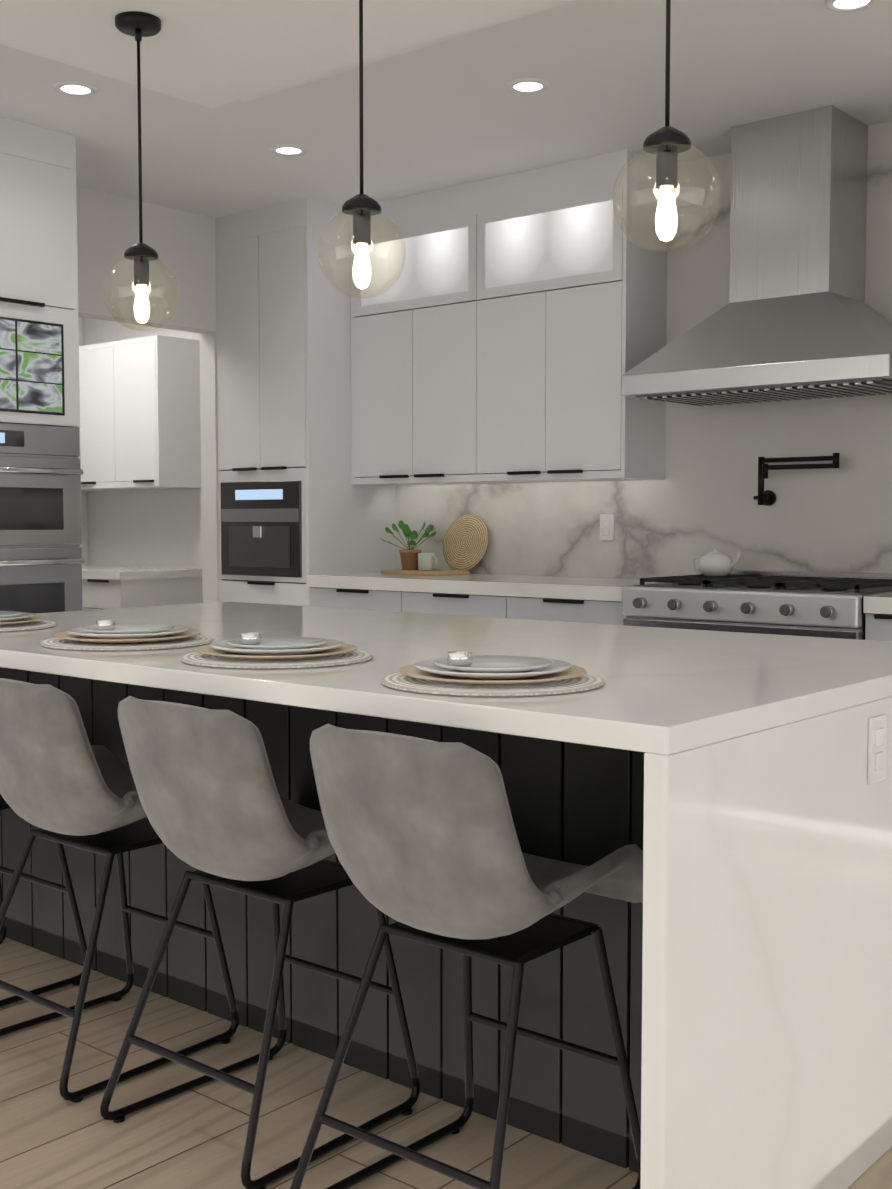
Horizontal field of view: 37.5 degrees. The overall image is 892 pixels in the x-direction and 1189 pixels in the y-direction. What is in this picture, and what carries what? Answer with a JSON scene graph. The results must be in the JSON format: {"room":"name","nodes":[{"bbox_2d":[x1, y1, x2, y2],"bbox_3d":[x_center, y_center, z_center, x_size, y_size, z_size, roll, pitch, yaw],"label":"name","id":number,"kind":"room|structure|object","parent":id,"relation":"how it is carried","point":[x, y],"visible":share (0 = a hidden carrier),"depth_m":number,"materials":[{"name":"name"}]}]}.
{"room":"kitchen","nodes":[
{"label":"kitchen","id":0,"kind":"room"},
{"bbox_2d":[78,317,87,563],"bbox_3d":[-5.887,-0.415,4.480,0.120,2.740,10.850,3,4,40],"label":"wall","id":1,"kind":"structure","parent":0,"point":[83,493],"depth_m":8.57,"materials":[{"name":"white paint"}]},
{"bbox_2d":[84,317,201,567],"bbox_3d":[1.800,-0.454,5.167,10.980,2.740,0.120,3,4,40],"label":"wall","id":2,"kind":"structure","parent":0,"point":[151,527],"depth_m":8.21,"materials":[{"name":"white paint"}]},
{"bbox_2d":[350,181,521,480],"bbox_3d":[-0.061,-1.233,6.375,0.798,1.321,0.330,3,4,40],"label":"upper cabinet","id":3,"kind":"object","parent":2,"relation":"attached to","point":[414,344],"depth_m":6.22,"materials":[{"name":"grey wood"}]},
{"bbox_2d":[478,149,666,476],"bbox_3d":[0.549,-1.204,5.861,0.798,1.321,0.330,3,4,40],"label":"upper cabinet","id":4,"kind":"object","parent":2,"relation":"attached to","point":[510,328],"depth_m":5.68,"materials":[{"name":"grey wood"}]},
{"bbox_2d":[396,121,891,578],"bbox_3d":[2.772,-0.869,4.230,7.920,1.805,0.020,3,4,40],"label":"backsplash","id":5,"kind":"structure","parent":2,"relation":"attached to","point":[699,501],"depth_m":5.59,"materials":[{"name":"stone"}]},
{"bbox_2d":[600,514,613,540],"bbox_3d":[0.730,-0.305,5.969,0.074,0.120,0.009,3,4,40],"label":"wall outlet","id":6,"kind":"object","parent":5,"relation":"attached to","point":[606,527],"visible":1,"depth_m":5.95,"materials":[{"name":"white plastic"}]},
{"bbox_2d":[753,453,839,505],"bbox_3d":[1.421,-0.462,5.309,0.370,0.204,0.112,3,4,40],"label":"pot filler","id":7,"kind":"object","parent":5,"relation":"attached to","point":[766,497],"visible":1,"depth_m":5.32,"materials":[{"name":"black metal"}]},
{"bbox_2d":[622,105,891,406],"bbox_3d":[1.297,-1.293,5.057,1.080,1.052,0.585,3,4,40],"label":"range hood","id":8,"kind":"object","parent":2,"relation":"attached to","point":[798,211],"visible":1,"depth_m":4.98,"materials":[{"name":"silver metal"}]},
{"bbox_2d":[76,187,221,602],"bbox_3d":[-4.025,-0.326,2.910,0.855,2.740,10.850,3,4,40],"label":"wall","id":9,"kind":"structure","parent":0,"point":[182,243],"depth_m":6.49,"materials":[{"name":"white paint"}]},
{"bbox_2d":[0,937,891,1188],"bbox_3d":[-1.738,1.201,1.063,10.980,0.100,11.090,3,4,40],"label":"floor","id":10,"kind":"structure","parent":0,"point":[52,1138],"depth_m":2.66,"materials":[{"name":"brown wood"}]},
{"bbox_2d":[0,117,84,612],"bbox_3d":[-1.963,-0.457,5.223,0.757,2.740,0.790,3,4,40],"label":"tall cabinet","id":11,"kind":"object","parent":10,"relation":"on","point":[42,560],"visible":0.83,"depth_m":5.16,"materials":[{"name":"grey wood"}]},
{"bbox_2d":[0,794,86,1006],"bbox_3d":[-1.238,0.583,3.406,0.470,0.868,0.528,3,4,40],"label":"counter stool","id":12,"kind":"object","parent":10,"relation":"on","point":[69,890],"visible":0.27,"depth_m":3.44,"materials":[{"name":"black metal"}]},
{"bbox_2d":[0,678,238,1102],"bbox_3d":[-0.787,0.605,3.026,0.470,0.868,0.528,3,4,40],"label":"counter stool","id":13,"kind":"object","parent":10,"relation":"on","point":[63,781],"visible":0.85,"depth_m":2.82,"materials":[{"name":"grey leather"}]},
{"bbox_2d":[79,335,201,609],"bbox_3d":[-2.075,-0.371,7.948,1.220,2.260,0.640,3,4,40],"label":"pantry cabinets","id":14,"kind":"object","parent":10,"relation":"on","point":[140,427],"visible":0.42,"depth_m":7.66,"materials":[{"name":"grey wood"}]},
{"bbox_2d":[100,696,419,1188],"bbox_3d":[-0.355,0.625,2.662,0.470,0.868,0.528,3,4,40],"label":"counter stool","id":15,"kind":"object","parent":10,"relation":"on","point":[220,811],"visible":0.88,"depth_m":2.48,"materials":[{"name":"grey fabric"}]},
{"bbox_2d":[215,197,395,605],"bbox_3d":[-0.720,-0.545,6.775,0.670,2.740,0.670,3,4,40],"label":"tall cabinet","id":16,"kind":"object","parent":10,"relation":"on","point":[295,507],"visible":0.69,"depth_m":6.47,"materials":[{"name":"grey wood"}]},
{"bbox_2d":[0,667,645,1172],"bbox_3d":[-0.087,0.575,3.452,2.580,0.880,1.020,3,4,40],"label":"base cabinet","id":17,"kind":"object","parent":10,"relation":"on","point":[574,803],"visible":0.42,"depth_m":2.80,"materials":[{"name":"grey wood"}]},
{"bbox_2d":[0,601,891,754],"bbox_3d":[-0.229,0.125,3.258,2.660,0.040,1.480,3,4,40],"label":"countertop","id":18,"kind":"structure","parent":17,"relation":"on","point":[665,691],"depth_m":2.57,"materials":[{"name":"white stone"}]},
{"bbox_2d":[0,611,57,632],"bbox_3d":[-1.254,0.063,3.545,0.400,0.052,0.400,3,4,40],"label":"place setting","id":19,"kind":"object","parent":18,"relation":"on","point":[13,621],"visible":1,"depth_m":3.51,"materials":[{"name":"beige"}]},
{"bbox_2d":[40,620,213,650],"bbox_3d":[-0.747,0.088,3.091,0.400,0.052,0.400,3,4,40],"label":"place setting","id":20,"kind":"object","parent":18,"relation":"on","point":[105,635],"visible":1,"depth_m":3.00,"materials":[{"name":"beige ceramic"}]},
{"bbox_2d":[179,632,372,669],"bbox_3d":[-0.352,0.108,2.739,0.400,0.052,0.400,3,4,40],"label":"place setting","id":21,"kind":"object","parent":18,"relation":"on","point":[252,650],"visible":1,"depth_m":2.65,"materials":[{"name":"beige ceramic"}]},
{"bbox_2d":[380,651,605,696],"bbox_3d":[0.083,0.131,2.339,0.400,0.052,0.400,3,4,40],"label":"place setting","id":22,"kind":"object","parent":18,"relation":"on","point":[461,673],"visible":1,"depth_m":2.26,"materials":[{"name":"beige ceramic"}]},
{"bbox_2d":[310,588,401,611],"bbox_3d":[-0.231,0.404,6.422,0.600,0.885,0.620,3,4,40],"label":"base cabinet","id":23,"kind":"object","parent":10,"relation":"on","point":[348,598],"depth_m":6.15,"materials":[{"name":"grey wood"}]},
{"bbox_2d":[402,592,505,617],"bbox_3d":[0.227,0.425,6.036,0.600,0.885,0.620,3,4,40],"label":"base cabinet","id":24,"kind":"object","parent":10,"relation":"on","point":[414,602],"depth_m":5.77,"materials":[{"name":"grey wood"}]},
{"bbox_2d":[290,724,642,1188],"bbox_3d":[0.061,0.645,2.311,0.470,0.868,0.528,3,4,40],"label":"counter stool","id":25,"kind":"object","parent":10,"relation":"on","point":[423,837],"visible":0.88,"depth_m":2.13,"materials":[{"name":"grey leather"}]},
{"bbox_2d":[506,596,625,624],"bbox_3d":[0.685,0.447,5.649,0.600,0.885,0.620,3,4,40],"label":"base cabinet","id":26,"kind":"object","parent":10,"relation":"on","point":[517,607],"depth_m":5.38,"materials":[{"name":"grey wood"}]},
{"bbox_2d":[306,572,661,603],"bbox_3d":[0.221,-0.046,6.001,1.800,0.057,0.640,3,4,40],"label":"countertop","id":27,"kind":"structure","parent":26,"relation":"on","point":[532,587],"depth_m":5.75,"materials":[{"name":"white stone"}]},
{"bbox_2d":[381,515,487,575],"bbox_3d":[-0.067,-0.245,6.419,0.495,0.291,0.323,3,4,40],"label":"decorative tray set","id":28,"kind":"object","parent":27,"relation":"on","point":[465,542],"visible":1,"depth_m":6.43,"materials":[{"name":"beige wicker"}]},
{"bbox_2d":[622,569,891,639],"bbox_3d":[1.249,0.421,5.097,0.960,1.000,0.733,3,4,40],"label":"gas range","id":29,"kind":"object","parent":10,"relation":"on","point":[813,604],"visible":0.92,"depth_m":4.86,"materials":[{"name":"silver metal"}]},
{"bbox_2d":[692,548,741,575],"bbox_3d":[1.107,-0.132,5.378,0.226,0.112,0.144,3,4,40],"label":"teapot","id":30,"kind":"object","parent":29,"relation":"on","point":[715,562],"visible":1,"depth_m":5.33,"materials":[{"name":"white ceramic"}]},
{"bbox_2d":[640,696,891,1188],"bbox_3d":[0.776,0.632,2.437,0.050,0.880,1.480,3,4,40],"label":"panel","id":31,"kind":"object","parent":10,"relation":"on","point":[766,1063],"visible":1,"depth_m":2.11,"materials":[{"name":"stone"}]},
{"bbox_2d":[865,613,891,641],"bbox_3d":[1.782,0.500,4.725,0.330,0.885,0.620,3,4,40],"label":"base cabinet","id":32,"kind":"object","parent":10,"relation":"on","point":[878,627],"depth_m":4.54,"materials":[{"name":"grey wood"}]},
{"bbox_2d":[863,593,891,616],"bbox_3d":[2.929,0.083,3.718,3.350,0.057,0.640,3,4,40],"label":"countertop","id":33,"kind":"structure","parent":32,"relation":"on","point":[882,603],"depth_m":4.52,"materials":[{"name":"white stone"}]},
{"bbox_2d":[0,0,891,217],"bbox_3d":[-1.738,-1.632,0.902,10.980,0.106,11.090,3,4,40],"label":"ceiling","id":34,"kind":"structure","parent":0,"point":[573,81],"depth_m":4.84,"materials":[{"name":"white paint"}]},
{"bbox_2d":[0,0,575,107],"bbox_3d":[-0.170,-1.619,3.011,2.780,0.170,1.670,3,4,40],"label":"ceiling","id":35,"kind":"structure","parent":34,"relation":"attached to","point":[211,53],"depth_m":3.71,"materials":[{"name":"white paint"}]},
{"bbox_2d":[103,11,179,330],"bbox_3d":[-0.839,-1.147,3.611,0.209,0.840,0.209,3,4,40],"label":"globe pendant light","id":36,"kind":"object","parent":35,"relation":"hanging from","point":[138,26],"visible":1,"depth_m":3.60,"materials":[{"name":"clear glass"}]},
{"bbox_2d":[317,0,405,298],"bbox_3d":[-0.198,-1.116,3.070,0.209,0.840,0.209,3,4,40],"label":"globe pendant light","id":37,"kind":"object","parent":35,"relation":"hanging from","point":[361,208],"visible":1,"depth_m":3.07,"materials":[{"name":"clear glass"}]},
{"bbox_2d":[612,0,721,252],"bbox_3d":[0.429,-1.087,2.541,0.209,0.840,0.209,3,4,40],"label":"globe pendant light","id":38,"kind":"object","parent":35,"relation":"hanging from","point":[666,144],"visible":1,"depth_m":2.54,"materials":[{"name":"clear glass"}]}
]}

